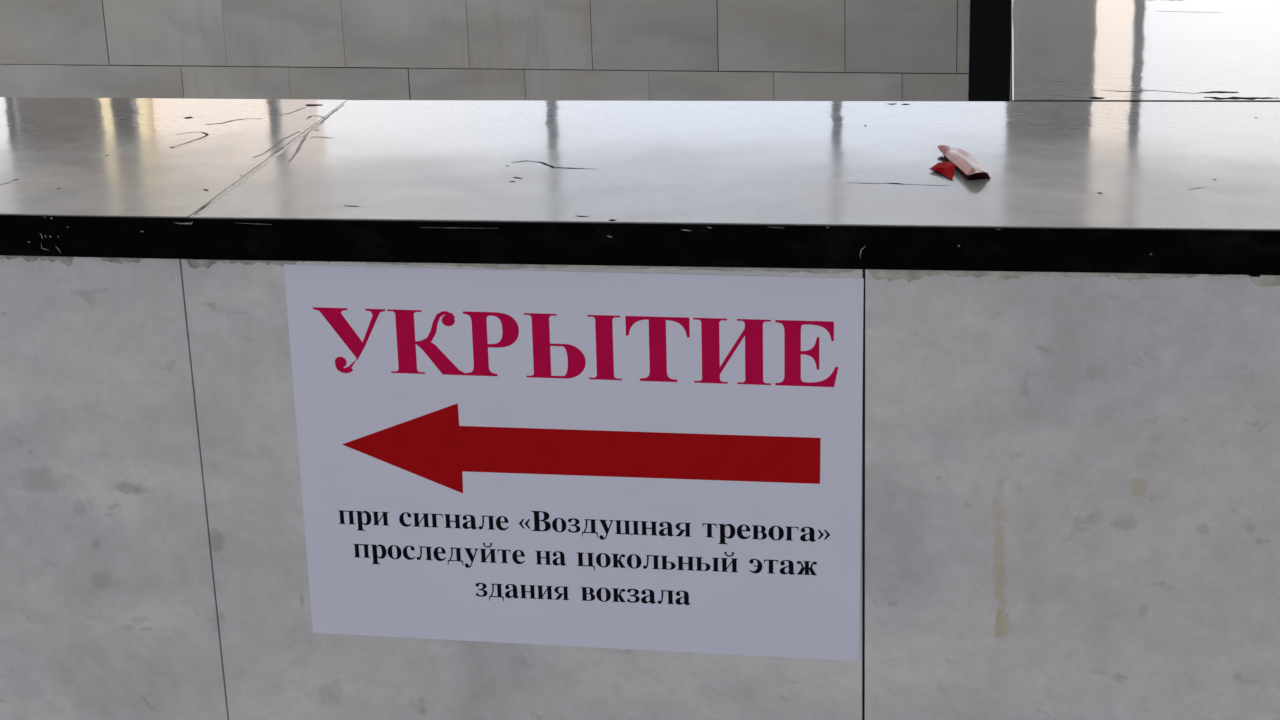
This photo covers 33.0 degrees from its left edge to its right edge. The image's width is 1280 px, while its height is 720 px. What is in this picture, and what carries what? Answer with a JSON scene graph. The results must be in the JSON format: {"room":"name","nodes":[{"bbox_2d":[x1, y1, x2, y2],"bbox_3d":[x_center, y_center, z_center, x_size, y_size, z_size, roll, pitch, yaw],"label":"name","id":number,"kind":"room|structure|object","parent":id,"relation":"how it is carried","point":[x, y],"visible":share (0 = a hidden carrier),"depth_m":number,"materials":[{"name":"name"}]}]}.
{"room":"train station","nodes":[
{"label":"train station","id":0,"kind":"room"},
{"bbox_2d":[0,0,969,100],"bbox_3d":[-1.720,0.060,5.877,7.157,3.000,0.320,2,19,12],"label":"wall","id":1,"kind":"structure","parent":0,"point":[537,50],"depth_m":5.14,"materials":[{"name":"tile"}]},
{"bbox_2d":[969,0,1010,100],"bbox_3d":[0.936,0.223,5.186,0.318,2.968,0.032,2,19,12],"label":"trim","id":2,"kind":"structure","parent":1,"relation":"attached to","point":[990,20],"depth_m":4.88,"materials":[{"name":"metal"}]},
{"bbox_2d":[0,255,1279,719],"bbox_3d":[-0.296,0.301,1.911,2.200,0.928,0.380,1,19,9],"label":"wall","id":3,"kind":"structure","parent":0,"point":[1070,485],"depth_m":1.59,"materials":[{"name":"grey stone"}]},
{"bbox_2d":[0,97,346,258],"bbox_3d":[-0.844,-0.168,1.845,1.120,0.033,0.405,2,19,9],"label":"coping stone","id":4,"kind":"object","parent":3,"relation":"on","point":[80,177],"visible":0.99,"depth_m":1.73,"materials":[{"name":"black stone"}]},
{"bbox_2d":[284,264,863,660],"bbox_3d":[-0.048,0.077,1.587,0.421,0.296,0.001,2,19,9],"label":"paper notice","id":5,"kind":"object","parent":3,"relation":"attached to","point":[616,460],"visible":1,"depth_m":1.58,"materials":[{"name":"white paper"}]},
{"bbox_2d":[188,100,1279,274],"bbox_3d":[0.193,-0.143,1.676,0.997,0.033,0.404,1,19,9],"label":"coping stone","id":6,"kind":"object","parent":3,"relation":"on","point":[1085,187],"visible":1,"depth_m":1.59,"materials":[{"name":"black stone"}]},
{"bbox_2d":[930,145,989,180],"bbox_3d":[0.236,-0.151,1.632,0.040,0.010,0.107,-3,19,-2],"label":"wrapper","id":7,"kind":"object","parent":6,"relation":"on","point":[960,160],"visible":1,"depth_m":1.61,"materials":[{"name":"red plastic"}]},
{"bbox_2d":[1010,65,1010,100],"bbox_3d":[0.805,0.733,3.701,0.378,2.967,3.029,1,19,9],"label":"wall","id":8,"kind":"structure","parent":0,"point":[1010,65],"depth_m":4.66,"materials":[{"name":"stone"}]},
{"bbox_2d":[1011,0,1279,101],"bbox_3d":[0.762,-0.698,3.242,0.405,0.034,3.055,1,19,9],"label":"coping stone","id":9,"kind":"object","parent":8,"relation":"on","point":[1062,50],"visible":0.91,"depth_m":2.04,"materials":[{"name":"black stone"}]}
]}

